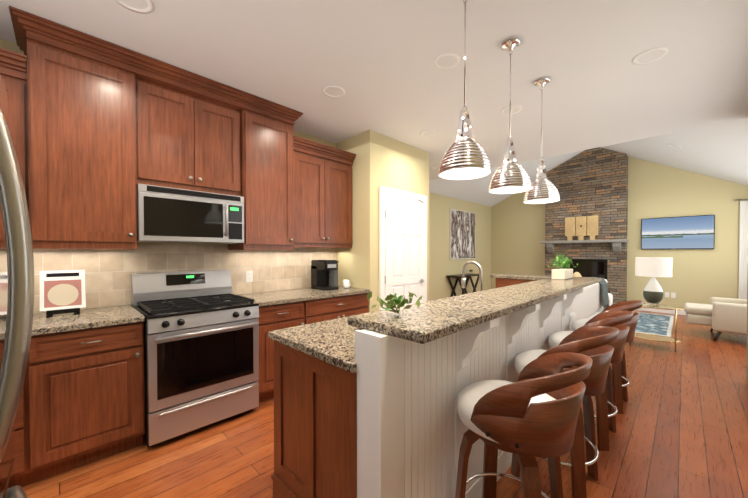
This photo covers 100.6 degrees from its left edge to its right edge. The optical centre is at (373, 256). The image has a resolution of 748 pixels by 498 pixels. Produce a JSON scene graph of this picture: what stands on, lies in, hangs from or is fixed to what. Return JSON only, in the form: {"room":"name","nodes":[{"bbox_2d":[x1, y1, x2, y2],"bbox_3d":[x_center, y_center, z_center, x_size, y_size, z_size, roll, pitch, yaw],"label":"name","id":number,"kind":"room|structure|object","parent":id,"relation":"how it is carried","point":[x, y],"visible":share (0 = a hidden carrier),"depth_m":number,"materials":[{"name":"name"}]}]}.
{"room":"living room and kitchen","nodes":[
{"label":"living room and kitchen","id":0,"kind":"room"},
{"bbox_2d":[0,38,335,313],"bbox_3d":[-1.789,-0.070,2.787,0.100,2.740,3.570,1,1,45],"label":"wall","id":1,"kind":"structure","parent":0,"point":[9,45],"depth_m":2.80,"materials":[{"name":"beige paint"}]},
{"bbox_2d":[0,62,3,82],"bbox_3d":[-2.528,-0.597,1.727,0.337,1.043,0.825,1,1,45],"label":"upper cabinet","id":2,"kind":"object","parent":1,"relation":"attached to","point":[1,63],"depth_m":1.83,"materials":[{"name":"brown wood"}]},
{"bbox_2d":[0,22,151,248],"bbox_3d":[-2.027,-0.703,2.181,0.402,1.300,0.677,1,1,45],"label":"upper cabinet","id":3,"kind":"object","parent":1,"relation":"attached to","point":[100,130],"depth_m":2.02,"materials":[{"name":"brown wood"}]},
{"bbox_2d":[33,245,335,313],"bbox_3d":[-1.716,0.143,2.787,0.008,0.487,3.469,1,1,45],"label":"backsplash","id":4,"kind":"structure","parent":1,"relation":"attached to","point":[108,272],"depth_m":2.71,"materials":[{"name":"tile"}]},
{"bbox_2d":[152,74,231,194],"bbox_3d":[-1.588,-0.947,2.653,0.352,0.825,0.762,1,1,45],"label":"upper cabinet","id":5,"kind":"object","parent":1,"relation":"attached to","point":[192,128],"depth_m":2.51,"materials":[{"name":"brown wood"}]},
{"bbox_2d":[136,183,243,243],"bbox_3d":[-1.548,-0.324,2.621,0.460,0.411,0.756,1,1,45],"label":"microwave","id":6,"kind":"object","parent":5,"relation":"attached to","point":[169,215],"visible":1,"depth_m":2.45,"materials":[{"name":"silver metal"}]},
{"bbox_2d":[246,271,252,281],"bbox_3d":[-1.288,0.207,3.207,0.005,0.115,0.070,1,1,45],"label":"electrical outlet plate","id":7,"kind":"object","parent":1,"relation":"attached to","point":[249,276],"depth_m":3.21,"materials":[{"name":"white plastic"}]},
{"bbox_2d":[228,98,303,249],"bbox_3d":[-1.120,-0.715,3.089,0.402,1.300,0.661,1,1,45],"label":"upper cabinet","id":8,"kind":"object","parent":1,"relation":"attached to","point":[268,161],"depth_m":2.94,"materials":[{"name":"brown wood"}]},
{"bbox_2d":[304,146,352,247],"bbox_3d":[-0.668,-0.622,3.589,0.337,1.043,0.831,1,1,45],"label":"upper cabinet","id":9,"kind":"object","parent":1,"relation":"attached to","point":[327,177],"depth_m":3.49,"materials":[{"name":"brown wood"}]},
{"bbox_2d":[0,0,747,180],"bbox_3d":[0.382,-1.487,2.494,5.440,0.100,6.050,1,1,45],"label":"ceiling","id":10,"kind":"structure","parent":0,"point":[374,59],"depth_m":2.26,"materials":[{"name":"white paint"}]},
{"bbox_2d":[115,0,153,13],"bbox_3d":[-1.340,-1.432,1.719,0.195,0.028,0.195,1,1,39],"label":"recessed light","id":11,"kind":"object","parent":10,"relation":"in","point":[149,8],"depth_m":1.78,"materials":[{"name":"white paint"}]},
{"bbox_2d":[323,86,344,97],"bbox_3d":[-0.350,-1.446,2.709,0.195,0.028,0.195,1,1,36],"label":"recessed light","id":12,"kind":"object","parent":10,"relation":"in","point":[324,90],"depth_m":2.70,"materials":[{"name":"white paint"}]},
{"bbox_2d":[420,130,436,135],"bbox_3d":[0.639,-1.458,3.643,0.195,0.028,0.195,1,1,39],"label":"recessed light","id":13,"kind":"object","parent":10,"relation":"in","point":[421,132],"depth_m":3.62,"materials":[{"name":"white paint"}]},
{"bbox_2d":[433,53,460,69],"bbox_3d":[0.534,-1.440,2.279,0.195,0.028,0.195,1,1,36],"label":"recessed light","id":14,"kind":"object","parent":10,"relation":"in","point":[456,56],"depth_m":2.27,"materials":[{"name":"white paint"}]},
{"bbox_2d":[438,0,491,179],"bbox_3d":[0.485,-0.932,1.656,0.274,0.984,0.274,1,1,45],"label":"pendant light","id":15,"kind":"object","parent":10,"relation":"hanging from","point":[465,157],"visible":1,"depth_m":1.62,"materials":[{"name":"silver metal"}]},
{"bbox_2d":[488,37,531,193],"bbox_3d":[0.916,-0.938,2.088,0.274,0.984,0.274,1,1,45],"label":"pendant light","id":16,"kind":"object","parent":10,"relation":"hanging from","point":[510,175],"visible":1,"depth_m":2.05,"materials":[{"name":"silver metal"}]},
{"bbox_2d":[500,105,521,114],"bbox_3d":[1.347,-1.450,3.050,0.195,0.028,0.195,1,1,36],"label":"recessed light","id":17,"kind":"object","parent":10,"relation":"in","point":[520,107],"depth_m":3.03,"materials":[{"name":"white paint"}]},
{"bbox_2d":[523,77,559,203],"bbox_3d":[1.375,-0.944,2.547,0.274,0.984,0.274,1,1,45],"label":"pendant light","id":18,"kind":"object","parent":10,"relation":"hanging from","point":[543,190],"visible":0.98,"depth_m":2.51,"materials":[{"name":"silver metal"}]},
{"bbox_2d":[632,47,668,64],"bbox_3d":[1.969,-1.439,2.216,0.195,0.028,0.195,0,1,6],"label":"recessed light","id":19,"kind":"object","parent":10,"relation":"in","point":[665,49],"depth_m":2.20,"materials":[{"name":"white paint"}]},
{"bbox_2d":[336,130,428,311],"bbox_3d":[-0.259,-0.095,4.609,1.770,2.740,1.170,1,1,45],"label":"wall","id":20,"kind":"structure","parent":0,"point":[383,160],"depth_m":3.72,"materials":[{"name":"beige paint"}]},
{"bbox_2d":[379,186,426,309],"bbox_3d":[0.422,0.225,3.975,0.088,2.118,0.930,1,1,45],"label":"pantry door","id":21,"kind":"structure","parent":20,"relation":"in","point":[402,243],"depth_m":3.93,"materials":[{"name":"white paint"}]},
{"bbox_2d":[22,310,747,497],"bbox_3d":[1.901,1.333,4.053,5.640,0.100,10.550,1,1,45],"label":"floor","id":22,"kind":"structure","parent":0,"point":[682,426],"depth_m":2.09,"materials":[{"name":"brown wood"}]},
{"bbox_2d":[0,75,33,497],"bbox_3d":[-0.966,0.443,0.314,0.910,1.780,0.845,1,1,45],"label":"refrigerator","id":23,"kind":"object","parent":22,"relation":"on","point":[16,282],"visible":1,"depth_m":0.57,"materials":[{"name":"silver metal"}]},
{"bbox_2d":[13,334,48,486],"bbox_3d":[-2.287,0.876,1.785,0.609,0.875,0.560,1,1,45],"label":"base cabinet","id":24,"kind":"object","parent":22,"relation":"on","point":[31,422],"depth_m":1.74,"materials":[{"name":"brown wood"}]},
{"bbox_2d":[49,322,144,476],"bbox_3d":[-1.950,0.871,2.122,0.609,0.875,0.534,1,1,45],"label":"base cabinet","id":25,"kind":"object","parent":22,"relation":"on","point":[82,401],"depth_m":1.92,"materials":[{"name":"brown wood"}]},
{"bbox_2d":[31,306,144,337],"bbox_3d":[-2.230,0.419,1.817,0.634,0.037,1.354,1,1,45],"label":"countertop","id":26,"kind":"structure","parent":25,"relation":"on","point":[93,318],"depth_m":1.97,"materials":[{"name":"beige stone"}]},
{"bbox_2d":[40,270,85,317],"bbox_3d":[-2.116,0.245,2.114,0.145,0.299,0.220,1,1,45],"label":"cookbook stand","id":27,"kind":"object","parent":26,"relation":"on","point":[62,291],"visible":1,"depth_m":2.11,"materials":[{"name":"white"}]},
{"bbox_2d":[131,270,258,446],"bbox_3d":[-1.438,0.721,2.528,0.738,1.165,0.756,1,1,45],"label":"range","id":28,"kind":"object","parent":22,"relation":"on","point":[201,349],"visible":0.96,"depth_m":2.32,"materials":[{"name":"silver metal"}]},
{"bbox_2d":[258,302,312,402],"bbox_3d":[-1.023,0.859,3.049,0.609,0.875,0.554,1,1,45],"label":"base cabinet","id":29,"kind":"object","parent":22,"relation":"on","point":[271,318],"depth_m":2.75,"materials":[{"name":"brown wood"}]},
{"bbox_2d":[239,286,368,305],"bbox_3d":[-0.737,0.399,3.312,0.634,0.037,1.339,1,1,45],"label":"countertop","id":30,"kind":"structure","parent":29,"relation":"on","point":[272,298],"depth_m":3.13,"materials":[{"name":"beige stone"}]},
{"bbox_2d":[311,260,338,290],"bbox_3d":[-0.543,0.207,3.614,0.300,0.335,0.255,1,1,45],"label":"coffee maker","id":31,"kind":"object","parent":30,"relation":"on","point":[324,274],"visible":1,"depth_m":3.57,"materials":[{"name":"black plastic"}]},
{"bbox_2d":[343,280,350,287],"bbox_3d":[-0.318,0.326,3.714,0.082,0.095,0.116,1,1,45],"label":"mug","id":32,"kind":"object","parent":30,"relation":"on","point":[346,283],"visible":1,"depth_m":3.67,"materials":[{"name":"white ceramic"}]},
{"bbox_2d":[313,294,367,322],"bbox_3d":[-0.599,0.853,3.474,0.609,0.875,0.925,1,1,45],"label":"base cabinet","id":33,"kind":"object","parent":22,"relation":"on","point":[325,309],"depth_m":3.28,"materials":[{"name":"brown wood"}]},
{"bbox_2d":[268,277,600,497],"bbox_3d":[0.887,0.787,2.450,0.979,1.035,3.160,1,1,45],"label":"kitchen island","id":34,"kind":"object","parent":22,"relation":"on","point":[365,405],"depth_m":1.38,"materials":[{"name":"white wood"}]},
{"bbox_2d":[344,277,601,340],"bbox_3d":[1.125,0.254,2.252,0.385,0.037,3.115,1,1,45],"label":"island countertop","id":35,"kind":"structure","parent":34,"relation":"on","point":[432,318],"depth_m":1.45,"materials":[{"name":"beige stone"}]},
{"bbox_2d":[367,291,421,312],"bbox_3d":[0.081,0.187,1.292,0.176,0.111,0.294,1,1,45],"label":"sprig","id":36,"kind":"object","parent":35,"relation":"on","point":[393,301],"visible":1,"depth_m":1.29,"materials":[{"name":"green plant"}]},
{"bbox_2d":[548,251,577,279],"bbox_3d":[1.917,0.083,3.135,0.199,0.276,0.538,1,1,45],"label":"potted plant","id":37,"kind":"object","parent":35,"relation":"on","point":[563,273],"visible":1,"depth_m":3.03,"materials":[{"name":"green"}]},
{"bbox_2d":[490,273,547,280],"bbox_3d":[1.736,0.236,3.596,0.650,0.037,0.350,1,1,45],"label":"island countertop","id":38,"kind":"structure","parent":34,"relation":"on","point":[501,274],"depth_m":3.55,"materials":[{"name":"beige stone"}]},
{"bbox_2d":[446,273,478,296],"bbox_3d":[2.352,0.857,8.085,0.350,0.766,1.200,1,1,45],"label":"console table","id":39,"kind":"object","parent":22,"relation":"on","point":[459,278],"visible":0.71,"depth_m":7.95,"materials":[{"name":"brown wood"}]},
{"bbox_2d":[455,352,592,497],"bbox_3d":[0.620,0.855,1.333,0.516,0.929,0.500,1,1,45],"label":"bar stool","id":40,"kind":"object","parent":22,"relation":"on","point":[529,415],"visible":1,"depth_m":1.16,"materials":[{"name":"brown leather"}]},
{"bbox_2d":[511,326,618,497],"bbox_3d":[1.101,0.849,1.814,0.516,0.929,0.500,1,1,45],"label":"bar stool","id":41,"kind":"object","parent":22,"relation":"on","point":[592,342],"visible":0.46,"depth_m":1.63,"materials":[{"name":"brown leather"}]},
{"bbox_2d":[540,147,628,304],"bbox_3d":[5.182,-0.723,7.706,1.800,3.912,0.494,1,1,45],"label":"fireplace","id":42,"kind":"object","parent":22,"relation":"on","point":[586,219],"visible":0.94,"depth_m":7.51,"materials":[{"name":"stone"}]},
{"bbox_2d":[569,272,612,330],"bbox_3d":[2.778,0.766,4.753,1.080,0.985,2.570,1,1,45],"label":"sofa","id":43,"kind":"object","parent":22,"relation":"on","point":[593,300],"visible":0.21,"depth_m":4.41,"materials":[{"name":"white fabric"}]},
{"bbox_2d":[573,272,581,276],"bbox_3d":[3.495,0.465,5.354,0.160,0.400,0.440,1,1,45],"label":"pillow","id":44,"kind":"object","parent":43,"relation":"on","point":[576,274],"depth_m":5.28,"materials":[{"name":"brown fabric"}]},
{"bbox_2d":[593,277,608,308],"bbox_3d":[3.532,0.586,5.036,0.407,0.488,0.460,1,1,45],"label":"throw","id":45,"kind":"object","parent":43,"relation":"on","point":[603,286],"depth_m":4.85,"materials":[{"name":"fabric"}]},
{"bbox_2d":[549,310,633,450],"bbox_3d":[1.581,0.843,2.295,0.516,0.929,0.500,1,1,45],"label":"bar stool","id":46,"kind":"object","parent":22,"relation":"on","point":[606,410],"visible":0.31,"depth_m":2.11,"materials":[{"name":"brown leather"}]},
{"bbox_2d":[571,300,642,413],"bbox_3d":[2.062,0.836,2.776,0.516,0.929,0.500,1,1,45],"label":"bar stool","id":47,"kind":"object","parent":22,"relation":"on","point":[621,382],"visible":0.31,"depth_m":2.59,"materials":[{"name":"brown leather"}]},
{"bbox_2d":[635,312,673,336],"bbox_3d":[4.549,1.242,6.566,2.552,0.011,2.330,1,1,45],"label":"rug","id":48,"kind":"object","parent":22,"relation":"on","point":[655,324],"visible":0.19,"depth_m":5.70,"materials":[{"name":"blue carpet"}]},
{"bbox_2d":[629,303,683,351],"bbox_3d":[3.955,0.986,4.406,0.636,0.583,0.426,1,1,45],"label":"side table","id":49,"kind":"object","parent":22,"relation":"on","point":[653,337],"visible":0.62,"depth_m":4.32,"materials":[{"name":"gold metal"}]},
{"bbox_2d":[635,255,672,305],"bbox_3d":[3.955,0.337,4.398,0.390,0.716,0.390,1,1,45],"label":"table lamp","id":50,"kind":"object","parent":49,"relation":"on","point":[653,267],"visible":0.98,"depth_m":4.31,"materials":[{"name":"white fabric"}]},
{"bbox_2d":[685,297,746,340],"bbox_3d":[5.588,0.866,4.780,1.140,0.825,0.860,1,1,45],"label":"armchair","id":51,"kind":"object","parent":22,"relation":"on","point":[719,315],"visible":0.96,"depth_m":4.64,"materials":[{"name":"beige fabric"}]},
{"bbox_2d":[429,192,491,300],"bbox_3d":[1.616,-0.266,7.666,0.100,3.000,5.810,1,1,45],"label":"wall","id":52,"kind":"structure","parent":0,"point":[442,265],"depth_m":7.89,"materials":[{"name":"beige paint"}]},
{"bbox_2d":[449,209,474,258],"bbox_3d":[2.395,-0.575,8.340,0.038,1.280,1.310,1,1,45],"label":"painting","id":53,"kind":"object","parent":52,"relation":"attached to","point":[462,236],"visible":1,"depth_m":8.27,"materials":[{"name":"white fabric"}]},
{"bbox_2d":[429,118,747,206],"bbox_3d":[4.039,-1.974,6.149,5.440,1.584,4.300,1,1,45],"label":"ceiling","id":54,"kind":"structure","parent":0,"point":[719,151],"depth_m":5.78,"materials":[{"name":"white paint"}]},
{"bbox_2d":[491,157,747,309],"bbox_3d":[5.629,-0.866,7.685,5.540,4.200,0.100,1,1,45],"label":"wall","id":55,"kind":"structure","parent":0,"point":[699,276],"depth_m":6.83,"materials":[{"name":"beige paint"}]},
{"bbox_2d":[636,307,685,314],"bbox_3d":[6.716,1.194,6.544,2.150,0.110,0.014,1,1,45],"label":"baseboard","id":56,"kind":"structure","parent":55,"relation":"attached to","point":[681,312],"depth_m":6.85,"materials":[{"name":"white wood"}]},
{"bbox_2d":[641,215,714,249],"bbox_3d":[6.509,-0.503,6.695,1.130,0.700,0.058,1,1,45],"label":"wall-mounted tv","id":57,"kind":"object","parent":55,"relation":"attached to","point":[690,232],"visible":0.98,"depth_m":6.64,"materials":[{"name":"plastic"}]},
{"bbox_2d":[734,199,747,298],"bbox_3d":[7.260,0.052,5.934,0.520,2.350,0.048,1,1,45],"label":"panel","id":58,"kind":"object","parent":55,"relation":"hanging from","point":[743,257],"visible":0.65,"depth_m":6.02,"materials":[{"name":"white"}]},
{"bbox_2d":[746,283,747,381],"bbox_3d":[1.783,-0.047,1.043,0.100,2.740,6.150,1,1,45],"label":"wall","id":59,"kind":"structure","parent":0,"point":[747,340],"depth_m":3.24,"materials":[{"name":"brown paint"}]}
]}

